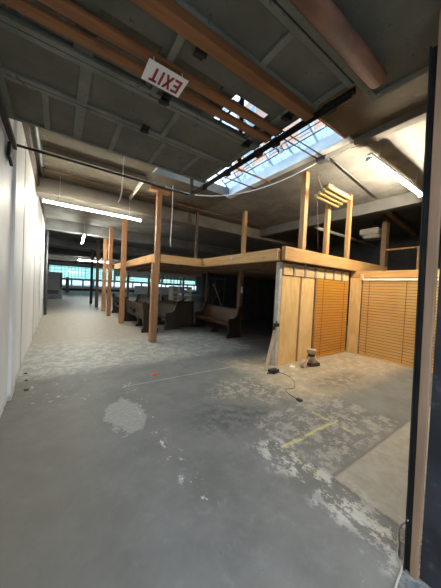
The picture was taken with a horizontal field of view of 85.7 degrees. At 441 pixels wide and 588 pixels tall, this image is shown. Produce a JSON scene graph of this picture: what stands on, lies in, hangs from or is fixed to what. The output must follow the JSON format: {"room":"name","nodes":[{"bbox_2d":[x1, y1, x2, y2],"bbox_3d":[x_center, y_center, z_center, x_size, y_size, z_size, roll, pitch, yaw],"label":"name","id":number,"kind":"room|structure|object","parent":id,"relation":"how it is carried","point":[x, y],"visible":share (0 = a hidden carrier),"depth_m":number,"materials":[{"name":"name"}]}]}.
{"room":"warehouse under renovation","nodes":[
{"label":"warehouse under renovation","id":0,"kind":"room"},
{"bbox_2d":[0,117,44,416],"bbox_3d":[-4.135,-0.840,5.066,0.120,4.200,12.300,2,2,-34],"label":"wall","id":1,"kind":"structure","parent":0,"point":[33,242],"depth_m":3.90,"materials":[{"name":"paint"}]},
{"bbox_2d":[0,90,16,166],"bbox_3d":[-1.505,-1.548,1.448,0.055,0.304,3.241,2,2,-34],"label":"door track","id":2,"kind":"object","parent":1,"relation":"attached to","point":[11,144],"visible":1,"depth_m":2.47,"materials":[{"name":"black metal"}]},
{"bbox_2d":[17,144,188,194],"bbox_3d":[-1.466,-1.717,3.418,2.230,0.032,0.030,2,2,-34],"label":"bar","id":3,"kind":"object","parent":2,"relation":"attached to","point":[18,145],"visible":0.94,"depth_m":3.23,"materials":[{"name":"black metal"}]},
{"bbox_2d":[0,0,440,182],"bbox_3d":[-0.266,-1.612,1.923,2.540,0.173,2.810,2,2,-34],"label":"garage door","id":4,"kind":"structure","parent":2,"relation":"attached to","point":[285,58],"depth_m":1.68,"materials":[{"name":"paint"}]},
{"bbox_2d":[141,56,188,97],"bbox_3d":[-0.411,-1.589,1.744,0.290,0.065,0.218,2,2,-34],"label":"exit sign","id":5,"kind":"object","parent":4,"relation":"hanging from","point":[154,73],"visible":1,"depth_m":1.72,"materials":[{"name":"white"}]},
{"bbox_2d":[187,85,355,198],"bbox_3d":[0.260,-2.117,2.950,0.075,1.110,2.780,2,2,-34],"label":"door track","id":6,"kind":"object","parent":4,"relation":"attached to","point":[331,106],"visible":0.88,"depth_m":2.42,"materials":[{"name":"black metal"}]},
{"bbox_2d":[7,120,21,400],"bbox_3d":[-2.757,-0.571,3.186,0.035,3.900,0.380,2,2,-34],"label":"trim","id":7,"kind":"structure","parent":1,"relation":"attached to","point":[17,125],"depth_m":3.08,"materials":[{"name":"paint"}]},
{"bbox_2d":[0,2,46,223],"bbox_3d":[-4.026,-2.735,5.147,0.060,0.130,12.100,2,2,-34],"label":"trim","id":8,"kind":"structure","parent":1,"relation":"attached to","point":[26,129],"depth_m":4.59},
{"bbox_2d":[20,149,41,369],"bbox_3d":[-4.768,-0.749,6.094,0.008,3.900,4.916,2,2,-34],"label":"trim","id":9,"kind":"structure","parent":1,"relation":"attached to","point":[25,149],"depth_m":4.10,"materials":[{"name":"grey"}]},
{"bbox_2d":[48,263,195,291],"bbox_3d":[-15.555,-2.430,42.718,25.400,4.200,0.200,2,2,-34],"label":"wall","id":10,"kind":"structure","parent":0,"point":[134,273],"depth_m":42.20,"materials":[{"name":"glass"}]},
{"bbox_2d":[50,265,113,278],"bbox_3d":[-22.029,-3.369,38.227,9.000,1.800,0.040,2,2,-34],"label":"window","id":11,"kind":"structure","parent":10,"relation":"in","point":[50,265],"depth_m":37.70,"materials":[{"name":"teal glass"}]},
{"bbox_2d":[62,288,196,293],"bbox_3d":[-14.896,-0.475,42.912,24.000,0.350,0.380,2,2,-34],"label":"trim","id":12,"kind":"structure","parent":10,"relation":"attached to","point":[70,289],"depth_m":38.23,"materials":[{"name":"white"}]},
{"bbox_2d":[196,276,201,293],"bbox_3d":[7.399,-1.016,31.586,0.100,4.200,44.200,2,2,-34],"label":"wall","id":13,"kind":"structure","parent":0,"point":[198,279],"depth_m":48.84,"materials":[{"name":"black"}]},
{"bbox_2d":[48,259,113,267],"bbox_3d":[-12.095,-3.981,37.834,25.300,0.500,0.400,2,2,-34],"label":"trim","id":14,"kind":"structure","parent":13,"relation":"attached to","point":[49,260],"depth_m":32.19,"materials":[{"name":"concrete"}]},
{"bbox_2d":[44,254,120,264],"bbox_3d":[-8.144,-3.631,32.067,25.300,0.500,0.400,2,2,-34],"label":"beam","id":15,"kind":"structure","parent":13,"relation":"attached to","point":[51,257],"depth_m":26.17,"materials":[{"name":"concrete"}]},
{"bbox_2d":[44,247,139,260],"bbox_3d":[-4.193,-3.282,26.299,25.300,0.500,0.400,2,2,-34],"label":"beam","id":16,"kind":"structure","parent":13,"relation":"attached to","point":[58,251],"depth_m":20.52,"materials":[{"name":"concrete"}]},
{"bbox_2d":[45,236,209,258],"bbox_3d":[-0.805,-3.007,21.355,25.300,0.450,0.400,2,2,-34],"label":"beam","id":17,"kind":"structure","parent":13,"relation":"attached to","point":[52,240],"depth_m":16.10,"materials":[{"name":"concrete"}]},
{"bbox_2d":[0,290,432,587],"bbox_3d":[-3.145,0.875,24.508,25.400,0.200,44.550,2,2,-34],"label":"floor","id":18,"kind":"structure","parent":0,"point":[203,471],"depth_m":2.17,"materials":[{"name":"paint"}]},
{"bbox_2d":[44,231,48,314],"bbox_3d":[-7.671,-0.919,10.467,0.092,3.680,0.092,2,2,-12],"label":"drain pipe","id":19,"kind":"object","parent":18,"relation":"on","point":[47,232],"visible":1,"depth_m":10.44,"materials":[{"name":"grey metal"}]},
{"bbox_2d":[43,272,62,298],"bbox_3d":[-14.129,-0.729,19.878,1.500,2.200,0.820,2,2,-34],"label":"tall cabinet","id":20,"kind":"object","parent":18,"relation":"on","point":[54,279],"visible":0.66,"depth_m":19.66,"materials":[{"name":"grey metal"}]},
{"bbox_2d":[65,277,68,291],"bbox_3d":[-20.684,-1.283,32.115,0.400,2.000,0.400,2,2,-34],"label":"locker","id":21,"kind":"object","parent":18,"relation":"on","point":[67,278],"visible":1,"depth_m":31.95,"materials":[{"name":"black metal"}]},
{"bbox_2d":[89,249,93,303],"bbox_3d":[-9.091,-1.398,16.795,0.170,4.190,0.140,2,2,-34],"label":"steel post","id":22,"kind":"object","parent":18,"relation":"on","point":[92,251],"visible":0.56,"depth_m":16.75,"materials":[{"name":"metal"}]},
{"bbox_2d":[95,240,99,306],"bbox_3d":[-7.687,-1.276,14.852,0.170,4.190,0.140,2,2,-34],"label":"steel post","id":23,"kind":"object","parent":18,"relation":"on","point":[98,241],"visible":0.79,"depth_m":14.79,"materials":[{"name":"metal"}]},
{"bbox_2d":[101,238,107,310],"bbox_3d":[-6.334,-1.159,12.982,0.190,4.190,0.140,2,2,-34],"label":"wooden post","id":24,"kind":"object","parent":18,"relation":"on","point":[105,241],"visible":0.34,"depth_m":12.93,"materials":[{"name":"brown wood"}]},
{"bbox_2d":[106,226,113,315],"bbox_3d":[-5.198,-1.055,11.182,0.170,4.190,0.140,2,2,-34],"label":"wooden post","id":25,"kind":"object","parent":18,"relation":"on","point":[111,229],"visible":0.89,"depth_m":11.12,"materials":[{"name":"brown wood"}]},
{"bbox_2d":[111,294,118,312],"bbox_3d":[-4.760,0.549,11.518,0.580,1.010,2.400,2,2,-34],"label":"pew","id":26,"kind":"object","parent":18,"relation":"on","point":[115,298],"visible":0.38,"depth_m":12.33,"materials":[{"name":"brown wood"}]},
{"bbox_2d":[119,216,127,322],"bbox_3d":[-3.834,-0.939,9.368,0.180,4.190,0.120,2,2,-34],"label":"wooden post","id":27,"kind":"object","parent":18,"relation":"on","point":[124,220],"visible":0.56,"depth_m":9.32,"materials":[{"name":"brown wood"}]},
{"bbox_2d":[114,254,153,268],"bbox_3d":[-3.388,-1.146,8.939,0.100,0.230,5.590,2,2,-34],"label":"wooden beam","id":28,"kind":"structure","parent":27,"relation":"attached to","point":[148,259],"depth_m":7.86,"materials":[{"name":"brown wood"}]},
{"bbox_2d":[126,272,129,299],"bbox_3d":[-5.048,-0.099,12.920,0.120,2.200,0.120,2,2,-34],"label":"wooden post","id":29,"kind":"object","parent":18,"relation":"on","point":[128,273],"visible":0.56,"depth_m":12.86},
{"bbox_2d":[124,297,157,332],"bbox_3d":[-3.074,0.701,8.951,0.580,1.010,2.650,2,2,-34],"label":"pew","id":30,"kind":"object","parent":18,"relation":"on","point":[132,309],"visible":0.73,"depth_m":8.59,"materials":[{"name":"brown wood"}]},
{"bbox_2d":[134,294,149,306],"bbox_3d":[-4.015,0.574,11.909,0.550,1.010,2.300,2,2,-34],"label":"pew","id":31,"kind":"object","parent":18,"relation":"on","point":[139,299],"visible":0.28,"depth_m":12.20,"materials":[{"name":"brown wood"}]},
{"bbox_2d":[147,274,149,297],"bbox_3d":[-4.418,-0.114,14.565,0.120,2.200,0.120,2,2,-34],"label":"wooden post","id":32,"kind":"object","parent":18,"relation":"on","point":[148,282],"visible":0.56,"depth_m":14.51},
{"bbox_2d":[134,286,177,294],"bbox_3d":[-9.858,-0.544,37.876,7.400,1.250,0.600,2,2,-34],"label":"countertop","id":33,"kind":"structure","parent":18,"relation":"on","point":[137,289],"depth_m":36.47,"materials":[{"name":"grey"}]},
{"bbox_2d":[148,186,170,341],"bbox_3d":[-1.774,-0.763,6.591,0.560,4.190,0.240,2,2,-34],"label":"wooden post","id":34,"kind":"object","parent":18,"relation":"on","point":[154,287],"visible":1,"depth_m":6.53,"materials":[{"name":"brown wood"}]},
{"bbox_2d":[160,254,201,266],"bbox_3d":[-1.138,-0.974,6.990,1.330,0.230,0.100,2,2,-34],"label":"wooden beam","id":35,"kind":"structure","parent":34,"relation":"attached to","point":[169,259],"depth_m":6.92,"materials":[{"name":"brown wood"}]},
{"bbox_2d":[148,300,179,329],"bbox_3d":[-2.375,0.721,9.461,0.550,1.010,2.300,2,2,-34],"label":"pew","id":36,"kind":"object","parent":18,"relation":"on","point":[169,311],"visible":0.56,"depth_m":8.64,"materials":[{"name":"brown wood"}]},
{"bbox_2d":[160,272,181,300],"bbox_3d":[-2.339,0.099,11.184,1.050,2.160,0.060,2,2,-36],"label":"metal rack","id":37,"kind":"object","parent":18,"relation":"on","point":[162,273],"visible":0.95,"depth_m":11.12,"materials":[{"name":"black metal"}]},
{"bbox_2d":[168,286,191,300],"bbox_3d":[-2.223,0.358,13.072,1.150,1.550,0.520,2,2,-36],"label":"shelf","id":38,"kind":"object","parent":18,"relation":"on","point":[188,292],"visible":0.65,"depth_m":12.88,"materials":[{"name":"white paint"}]},
{"bbox_2d":[176,301,193,326],"bbox_3d":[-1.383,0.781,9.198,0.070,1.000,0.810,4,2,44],"label":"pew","id":39,"kind":"object","parent":18,"relation":"on","point":[186,309],"visible":0.74,"depth_m":9.21,"materials":[{"name":"brown wood"}]},
{"bbox_2d":[205,272,209,324],"bbox_3d":[-0.578,0.199,9.932,0.120,2.200,0.120,2,2,-34],"label":"wooden post","id":40,"kind":"object","parent":18,"relation":"on","point":[207,273],"visible":0.68,"depth_m":9.88,"materials":[{"name":"wood"}]},
{"bbox_2d":[193,301,241,338],"bbox_3d":[-0.177,0.852,8.553,0.550,1.010,2.250,2,2,-34],"label":"pew","id":41,"kind":"object","parent":18,"relation":"on","point":[229,317],"visible":1,"depth_m":8.42,"materials":[{"name":"brown wood"}]},
{"bbox_2d":[210,277,226,323],"bbox_3d":[-0.185,0.277,10.506,1.100,2.050,0.070,2,2,-36],"label":"rack","id":42,"kind":"object","parent":18,"relation":"on","point":[224,279],"visible":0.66,"depth_m":10.48,"materials":[{"name":"grey metal"}]},
{"bbox_2d":[237,270,243,332],"bbox_3d":[0.638,0.311,7.981,0.130,2.200,0.130,2,2,-34],"label":"wooden post","id":43,"kind":"object","parent":18,"relation":"on","point":[240,272],"visible":0.56,"depth_m":7.92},
{"bbox_2d":[264,321,279,369],"bbox_3d":[1.039,1.031,4.792,0.336,0.953,0.139,2,2,-34],"label":"leaning board","id":44,"kind":"object","parent":18,"relation":"on","point":[276,325],"visible":1,"depth_m":4.78,"materials":[{"name":"brown wood"}]},
{"bbox_2d":[271,262,282,365],"bbox_3d":[1.193,0.424,5.030,0.080,2.190,0.100,2,2,-34],"label":"post","id":45,"kind":"object","parent":18,"relation":"on","point":[279,266],"visible":1,"depth_m":5.00,"materials":[{"name":"wood"}]},
{"bbox_2d":[267,367,302,401],"bbox_3d":[1.169,1.496,4.069,0.394,0.100,1.231,2,2,-13],"label":"power cord","id":46,"kind":"object","parent":18,"relation":"on","point":[274,370],"visible":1,"depth_m":4.50,"materials":[{"name":"black plastic"}]},
{"bbox_2d":[277,275,299,365],"bbox_3d":[1.488,0.570,5.190,0.585,1.920,0.025,2,2,-34],"label":"plywood sheet","id":47,"kind":"object","parent":18,"relation":"on","point":[290,286],"visible":1,"depth_m":5.17,"materials":[{"name":"wood"}]},
{"bbox_2d":[282,263,293,275],"bbox_3d":[1.443,-0.521,5.077,0.300,0.240,0.040,2,2,-34],"label":"wood block","id":48,"kind":"object","parent":47,"relation":"on","point":[287,268],"visible":1,"depth_m":5.04,"materials":[{"name":"wood"}]},
{"bbox_2d":[296,265,304,276],"bbox_3d":[1.760,-0.512,5.295,0.300,0.240,0.040,2,2,-34],"label":"wood block","id":49,"kind":"object","parent":47,"relation":"on","point":[300,270],"visible":0.76,"depth_m":5.28,"materials":[{"name":"wood"}]},
{"bbox_2d":[295,277,301,361],"bbox_3d":[1.748,0.577,5.389,0.060,1.920,0.050,2,2,-34],"label":"batten","id":50,"kind":"object","parent":18,"relation":"on","point":[300,277],"visible":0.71,"depth_m":5.37,"materials":[{"name":"brown wood"}]},
{"bbox_2d":[297,277,314,360],"bbox_3d":[1.985,0.584,5.531,0.480,1.920,0.025,2,2,-34],"label":"plywood sheet","id":51,"kind":"object","parent":18,"relation":"on","point":[307,284],"visible":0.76,"depth_m":5.51,"materials":[{"name":"wood"}]},
{"bbox_2d":[307,267,314,277],"bbox_3d":[2.077,-0.503,5.513,0.300,0.240,0.040,2,2,-34],"label":"wood block","id":52,"kind":"object","parent":51,"relation":"on","point":[310,270],"visible":0.82,"depth_m":5.50,"materials":[{"name":"wood"}]},
{"bbox_2d":[311,278,317,348],"bbox_3d":[2.213,0.591,5.684,0.060,1.920,0.090,2,2,-34],"label":"batten","id":53,"kind":"object","parent":18,"relation":"on","point":[316,279],"visible":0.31,"depth_m":5.64,"materials":[{"name":"brown wood"}]},
{"bbox_2d":[314,268,348,355],"bbox_3d":[2.862,0.474,6.158,1.530,2.190,0.030,2,2,-34],"label":"backing","id":54,"kind":"object","parent":18,"relation":"on","point":[321,268],"visible":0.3,"depth_m":6.15,"materials":[{"name":"wood"}]},
{"bbox_2d":[317,268,323,278],"bbox_3d":[2.395,-0.493,5.731,0.300,0.240,0.040,2,2,-34],"label":"wood block","id":55,"kind":"object","parent":54,"relation":"attached to","point":[320,272],"visible":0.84,"depth_m":5.71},
{"bbox_2d":[326,269,332,279],"bbox_3d":[2.712,-0.484,5.949,0.300,0.240,0.040,2,2,-34],"label":"wood block","id":56,"kind":"object","parent":54,"relation":"attached to","point":[329,275],"visible":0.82,"depth_m":5.94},
{"bbox_2d":[314,279,348,356],"bbox_3d":[2.856,0.603,6.100,1.440,1.905,0.042,2,2,-34],"label":"blind","id":57,"kind":"object","parent":54,"relation":"attached to","point":[322,301],"visible":0.91,"depth_m":6.07,"materials":[{"name":"brown"}]},
{"bbox_2d":[335,271,340,280],"bbox_3d":[3.029,-0.475,6.167,0.300,0.240,0.040,2,2,-34],"label":"wood block","id":58,"kind":"object","parent":54,"relation":"attached to","point":[337,273],"visible":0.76,"depth_m":6.15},
{"bbox_2d":[343,272,348,280],"bbox_3d":[3.346,-0.466,6.385,0.300,0.240,0.040,2,2,-34],"label":"wood block","id":59,"kind":"object","parent":54,"relation":"attached to","point":[345,274],"visible":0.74,"depth_m":6.37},
{"bbox_2d":[346,278,361,353],"bbox_3d":[3.632,0.583,6.468,0.025,2.030,0.300,2,2,-34],"label":"strip","id":60,"kind":"object","parent":18,"relation":"on","point":[355,283],"visible":1,"depth_m":6.45,"materials":[{"name":"wood"}]},
{"bbox_2d":[359,283,438,370],"bbox_3d":[4.464,0.654,5.337,0.030,2.030,2.490,2,2,-34],"label":"backing","id":61,"kind":"object","parent":18,"relation":"on","point":[363,283],"visible":0.03,"depth_m":5.80,"materials":[{"name":"wood"}]},
{"bbox_2d":[351,269,439,277],"bbox_3d":[4.418,-0.463,5.426,0.080,0.170,2.800,2,2,-34],"label":"header board","id":62,"kind":"object","parent":61,"relation":"attached to","point":[393,273],"visible":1,"depth_m":5.80,"materials":[{"name":"brown wood"}]},
{"bbox_2d":[358,278,438,372],"bbox_3d":[4.399,0.657,5.286,0.055,2.010,2.440,2,2,-34],"label":"blind","id":63,"kind":"object","parent":62,"relation":"hanging from","point":[403,287],"visible":0.73,"depth_m":5.73,"materials":[{"name":"brown"}]},
{"bbox_2d":[416,248,419,269],"bbox_3d":[5.745,-1.004,6.872,0.100,0.660,0.100,2,2,-34],"label":"wooden post","id":64,"kind":"object","parent":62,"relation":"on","point":[417,261],"visible":0.27,"depth_m":6.86,"materials":[{"name":"brown wood"}]},
{"bbox_2d":[386,246,419,250],"bbox_3d":[5.537,-1.379,7.192,0.080,0.050,0.900,2,2,-34],"label":"rail","id":65,"kind":"object","parent":64,"relation":"on","point":[413,247],"visible":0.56,"depth_m":7.16,"materials":[{"name":"brown wood"}]},
{"bbox_2d":[394,519,408,587],"bbox_3d":[1.033,1.462,1.362,0.052,0.302,0.522,4,2,41],"label":"cable","id":66,"kind":"object","parent":18,"relation":"on","point":[403,522],"visible":0.99,"depth_m":1.43,"materials":[{"name":"plastic"}]},
{"bbox_2d":[403,45,437,571],"bbox_3d":[1.148,0.108,1.368,0.031,3.020,0.074,2,2,-34],"label":"door track","id":67,"kind":"object","parent":18,"relation":"on","point":[433,51],"visible":0.93,"depth_m":1.37,"materials":[{"name":"black metal"}]},
{"bbox_2d":[7,0,440,260],"bbox_3d":[-2.974,-3.547,24.448,25.400,0.250,44.400,2,2,-34],"label":"ceiling","id":68,"kind":"structure","parent":0,"point":[278,203],"depth_m":5.75,"materials":[{"name":"concrete"}]},
{"bbox_2d":[16,11,44,177],"bbox_3d":[-2.488,-2.770,3.104,0.060,0.060,7.000,2,2,-34],"label":"conduit","id":69,"kind":"object","parent":68,"relation":"attached to","point":[36,129],"visible":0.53,"depth_m":4.54,"materials":[{"name":"grey metal"}]},
{"bbox_2d":[41,176,141,221],"bbox_3d":[-3.359,-2.582,6.493,2.430,0.725,0.100,2,2,-36],"label":"fluorescent light","id":70,"kind":"object","parent":68,"relation":"hanging from","point":[57,202],"visible":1,"depth_m":6.37,"materials":[{"name":"white glass"}]},
{"bbox_2d":[43,145,145,180],"bbox_3d":[-2.659,-2.826,5.229,2.000,0.100,0.100,2,2,-34],"label":"trim","id":71,"kind":"structure","parent":68,"relation":"attached to","point":[45,148],"depth_m":5.10,"materials":[{"name":"metal"}]},
{"bbox_2d":[129,182,142,199],"bbox_3d":[-2.320,-2.846,6.521,0.050,0.090,1.551,2,2,-32],"label":"joist","id":72,"kind":"object","parent":68,"relation":"attached to","point":[139,185],"visible":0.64,"depth_m":6.45,"materials":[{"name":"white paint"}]},
{"bbox_2d":[42,167,268,227],"bbox_3d":[-1.072,-2.816,7.633,7.464,0.060,0.110,2,2,-36],"label":"conduit","id":73,"kind":"object","parent":68,"relation":"attached to","point":[42,167],"visible":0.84,"depth_m":6.71,"materials":[{"name":"metal"}]},
{"bbox_2d":[152,168,228,194],"bbox_3d":[-0.661,-2.916,6.167,2.250,0.220,0.040,2,2,-34],"label":"trim","id":74,"kind":"structure","parent":68,"relation":"attached to","point":[216,188],"depth_m":6.12,"materials":[{"name":"metal"}]},
{"bbox_2d":[217,100,326,187],"bbox_3d":[0.313,-3.346,4.767,2.285,0.870,3.438,2,2,-34],"label":"trim","id":75,"kind":"structure","parent":68,"relation":"attached to","point":[288,145],"depth_m":5.04,"materials":[{"name":"metal"}]},
{"bbox_2d":[222,121,325,183],"bbox_3d":[0.927,-2.971,5.261,0.139,0.103,3.038,2,2,-34],"label":"guard","id":76,"kind":"object","parent":75,"relation":"attached to","point":[278,151],"visible":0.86,"depth_m":4.87,"materials":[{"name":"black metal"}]},
{"bbox_2d":[227,127,334,186],"bbox_3d":[1.157,-2.983,5.357,0.172,0.132,3.420,2,2,-34],"label":"window","id":77,"kind":"structure","parent":75,"relation":"attached to","point":[329,130],"depth_m":4.97,"materials":[{"name":"clear glass"}]},
{"bbox_2d":[229,133,342,193],"bbox_3d":[1.203,-2.805,5.400,0.040,0.220,3.420,2,2,-34],"label":"trim","id":78,"kind":"structure","parent":68,"relation":"attached to","point":[334,137],"depth_m":5.00,"materials":[{"name":"white"}]},
{"bbox_2d":[226,135,353,198],"bbox_3d":[1.203,-2.676,5.377,0.160,0.033,3.470,2,2,-34],"label":"trim","id":79,"kind":"structure","parent":68,"relation":"attached to","point":[348,139],"depth_m":4.78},
{"bbox_2d":[230,165,270,182],"bbox_3d":[0.283,-2.679,5.020,2.220,0.036,0.036,2,2,-35],"label":"conduit","id":80,"kind":"object","parent":79,"relation":"attached to","point":[231,165],"visible":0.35,"depth_m":5.31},
{"bbox_2d":[232,99,323,156],"bbox_3d":[1.074,-2.609,3.866,2.220,0.024,0.024,2,2,-35],"label":"conduit","id":81,"kind":"object","parent":79,"relation":"attached to","point":[294,138],"visible":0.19,"depth_m":4.07,"materials":[{"name":"black metal"}]},
{"bbox_2d":[278,135,317,159],"bbox_3d":[1.006,-2.615,3.965,2.220,0.024,0.024,2,2,-35],"label":"conduit","id":82,"kind":"object","parent":79,"relation":"attached to","point":[278,135],"visible":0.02,"depth_m":4.25,"materials":[{"name":"black metal"}]},
{"bbox_2d":[317,177,317,243],"bbox_3d":[2.127,-1.819,5.223,0.249,1.632,0.025,1,2,-39],"label":"hanging cord","id":83,"kind":"object","parent":68,"relation":"hanging from","point":[317,177],"visible":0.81,"depth_m":5.23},
{"bbox_2d":[316,154,329,164],"bbox_3d":[1.957,-2.580,4.558,0.140,0.090,0.200,2,2,-34],"label":"junction box","id":84,"kind":"object","parent":68,"relation":"attached to","point":[321,160],"visible":0.87,"depth_m":4.52,"materials":[{"name":"grey metal"}]},
{"bbox_2d":[167,163,316,196],"bbox_3d":[0.280,-2.441,5.262,3.532,0.508,0.022,3,2,21],"label":"loose wire","id":85,"kind":"object","parent":84,"relation":"hanging from","point":[314,163],"visible":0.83,"depth_m":5.04,"materials":[{"name":"white"}]},
{"bbox_2d":[313,177,350,207],"bbox_3d":[2.476,-2.303,5.252,0.920,0.526,0.391,2,2,-36],"label":"fluorescent light","id":86,"kind":"object","parent":68,"relation":"hanging from","point":[329,194],"visible":1,"depth_m":5.15,"materials":[{"name":"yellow metal"}]},
{"bbox_2d":[318,117,346,138],"bbox_3d":[1.246,-2.737,3.382,2.250,0.240,0.040,2,2,-34],"label":"trim","id":87,"kind":"structure","parent":68,"relation":"attached to","point":[321,119],"depth_m":3.72,"materials":[{"name":"brown wood"}]},
{"bbox_2d":[314,226,376,246],"bbox_3d":[5.239,-2.379,9.558,4.258,0.438,0.430,2,2,-29],"label":"drain pipe","id":88,"kind":"object","parent":68,"relation":"hanging from","point":[319,228],"visible":0.64,"depth_m":9.46,"materials":[{"name":"white paint"}]},
{"bbox_2d":[331,158,377,198],"bbox_3d":[3.172,-2.582,5.475,2.717,0.020,0.020,1,2,-41],"label":"conduit","id":89,"kind":"object","parent":68,"relation":"attached to","point":[331,158],"visible":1,"depth_m":5.23,"materials":[{"name":"grey metal"}]},
{"bbox_2d":[359,221,381,240],"bbox_3d":[5.403,-2.245,8.395,0.760,0.620,0.680,2,2,-34],"label":"ceiling vent","id":90,"kind":"object","parent":68,"relation":"in","point":[374,233],"visible":0.77,"depth_m":8.20,"materials":[{"name":"metal"}]},
{"bbox_2d":[362,234,381,240],"bbox_3d":[5.391,-1.995,8.402,0.680,0.120,0.680,2,2,-34],"label":"diffuser","id":91,"kind":"object","parent":90,"relation":"attached to","point":[367,237],"depth_m":8.27,"materials":[{"name":"metal"}]},
{"bbox_2d":[354,104,426,148],"bbox_3d":[2.798,-2.500,3.294,0.180,0.120,1.780,2,2,-34],"label":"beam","id":92,"kind":"structure","parent":68,"relation":"attached to","point":[417,115],"depth_m":3.54,"materials":[{"name":"paint"}]},
{"bbox_2d":[366,145,421,196],"bbox_3d":[3.481,-2.381,4.619,2.450,0.365,0.100,2,2,-34],"label":"fluorescent light","id":93,"kind":"object","parent":68,"relation":"hanging from","point":[373,158],"visible":0.84,"depth_m":4.41,"materials":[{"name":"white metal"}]},
{"bbox_2d":[386,211,416,235],"bbox_3d":[6.290,-2.386,8.169,3.523,0.120,0.140,1,2,-41],"label":"joist","id":94,"kind":"object","parent":68,"relation":"attached to","point":[391,214],"visible":0.86,"depth_m":7.87,"materials":[{"name":"brown wood"}]},
{"bbox_3d":[-1.875,-2.782,4.615,0.140,0.080,0.140,2,2,-34],"label":"ceiling rose","id":95,"kind":"object","parent":68,"relation":"attached to","visible":0},
{"bbox_2d":[118,156,123,202],"bbox_3d":[-1.927,-2.291,4.609,0.093,1.045,0.024,2,2,-34],"label":"cord","id":96,"kind":"object","parent":95,"relation":"hanging from","point":[123,156],"visible":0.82,"depth_m":4.62,"materials":[{"name":"white plastic"}]},
{"bbox_2d":[113,254,362,281],"bbox_3d":[1.291,-0.917,10.793,9.700,0.160,9.580,2,2,-34],"label":"floor","id":97,"kind":"structure","parent":0,"point":[267,270],"depth_m":8.68,"materials":[{"name":"wood"}]},
{"bbox_2d":[194,210,198,258],"bbox_3d":[-0.826,-1.943,8.176,0.080,1.830,0.080,2,2,-34],"label":"wooden post","id":98,"kind":"object","parent":97,"relation":"on","point":[197,211],"visible":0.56,"depth_m":8.14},
{"bbox_2d":[202,248,280,266],"bbox_3d":[0.315,-0.886,6.152,0.100,0.240,3.130,2,2,-34],"label":"wooden beam","id":99,"kind":"structure","parent":97,"relation":"attached to","point":[272,254],"depth_m":5.66,"materials":[{"name":"brown wood"}]},
{"bbox_2d":[241,211,247,252],"bbox_3d":[0.789,-1.861,8.013,0.120,1.830,0.120,2,2,-34],"label":"wooden post","id":100,"kind":"object","parent":97,"relation":"on","point":[245,213],"visible":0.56,"depth_m":7.96,"materials":[{"name":"brown wood"}]},
{"bbox_2d":[380,214,389,266],"bbox_3d":[5.271,-1.634,7.626,0.220,1.830,0.140,2,2,-34],"label":"wooden post","id":101,"kind":"object","parent":97,"relation":"on","point":[386,220],"visible":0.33,"depth_m":7.56,"materials":[{"name":"wood"}]},
{"bbox_2d":[281,246,387,270],"bbox_3d":[3.269,-0.775,6.210,4.820,0.280,0.100,2,2,-34],"label":"wooden beam","id":102,"kind":"structure","parent":101,"relation":"attached to","point":[291,254],"depth_m":5.59,"materials":[{"name":"brown wood"}]},
{"bbox_2d":[298,171,309,249],"bbox_3d":[1.830,-1.804,5.222,0.120,1.690,0.120,2,2,-34],"label":"wooden post","id":103,"kind":"object","parent":102,"relation":"on","point":[306,175],"visible":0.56,"depth_m":5.18,"materials":[{"name":"brown wood"}]},
{"bbox_2d":[322,203,330,254],"bbox_3d":[2.580,-1.782,5.737,0.110,1.690,0.100,2,2,-34],"label":"wooden post","id":104,"kind":"object","parent":102,"relation":"on","point":[327,218],"visible":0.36,"depth_m":5.71,"materials":[{"name":"brown wood"}]},
{"bbox_2d":[344,194,352,258],"bbox_3d":[3.379,-1.758,6.286,0.100,1.690,0.100,2,2,-34],"label":"wooden post","id":105,"kind":"object","parent":102,"relation":"on","point":[349,202],"visible":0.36,"depth_m":6.25,"materials":[{"name":"brown wood"}]},
{"bbox_2d":[200,230,440,327],"bbox_3d":[3.412,-0.624,10.431,6.800,4.200,12.600,2,2,-34],"label":"wall partition","id":106,"kind":"structure","parent":0,"point":[405,259],"depth_m":11.38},
{"bbox_2d":[45,218,250,254],"bbox_3d":[2.243,-2.737,16.905,25.300,0.450,0.400,2,2,-34],"label":"beam","id":107,"kind":"structure","parent":106,"relation":"attached to","point":[52,224],"depth_m":12.06,"materials":[{"name":"concrete"}]},
{"bbox_2d":[36,175,322,252],"bbox_3d":[5.353,-2.496,13.073,24.500,0.420,0.450,2,2,-34],"label":"ceiling beam","id":108,"kind":"structure","parent":106,"relation":"attached to","point":[49,188],"depth_m":7.49,"materials":[{"name":"concrete"}]},
{"bbox_2d":[272,279,275,318],"bbox_3d":[2.938,0.286,13.086,0.070,2.190,0.060,2,2,-34],"label":"stud","id":109,"kind":"object","parent":106,"relation":"attached to","point":[274,279],"visible":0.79,"depth_m":13.06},
{"bbox_2d":[260,189,422,236],"bbox_3d":[3.849,-2.461,7.354,0.250,0.320,7.280,2,2,-34],"label":"trim","id":110,"kind":"structure","parent":106,"relation":"attached to","point":[409,199],"depth_m":6.88,"materials":[{"name":"concrete"}]},
{"bbox_2d":[419,258,440,587],"bbox_3d":[10.568,-0.194,7.361,22.260,4.200,0.620,2,2,-34],"label":"wall","id":111,"kind":"structure","parent":0,"point":[430,563],"depth_m":1.31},
{"bbox_2d":[409,9,440,580],"bbox_3d":[1.172,0.020,1.337,0.030,3.200,0.081,2,2,-34],"label":"trim","id":112,"kind":"structure","parent":111,"relation":"attached to","point":[434,220],"depth_m":1.33,"materials":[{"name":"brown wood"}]},
{"label":"outside","id":113,"kind":"structure","parent":0,"visible":0},
{"bbox_2d":[234,103,333,183],"bbox_3d":[7.819,-6.820,17.989,8.080,17.000,12.500,2,2,-34],"label":"brick building","id":114,"kind":"structure","parent":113,"point":[251,107],"depth_m":17.07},
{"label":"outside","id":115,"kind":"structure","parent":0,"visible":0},
{"bbox_2d":[62,284,195,289],"bbox_3d":[-3.142,1.194,22.193,200.000,0.290,220.000,2,2,-34],"label":"ground","id":116,"kind":"structure","parent":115,"point":[62,284],"depth_m":97.92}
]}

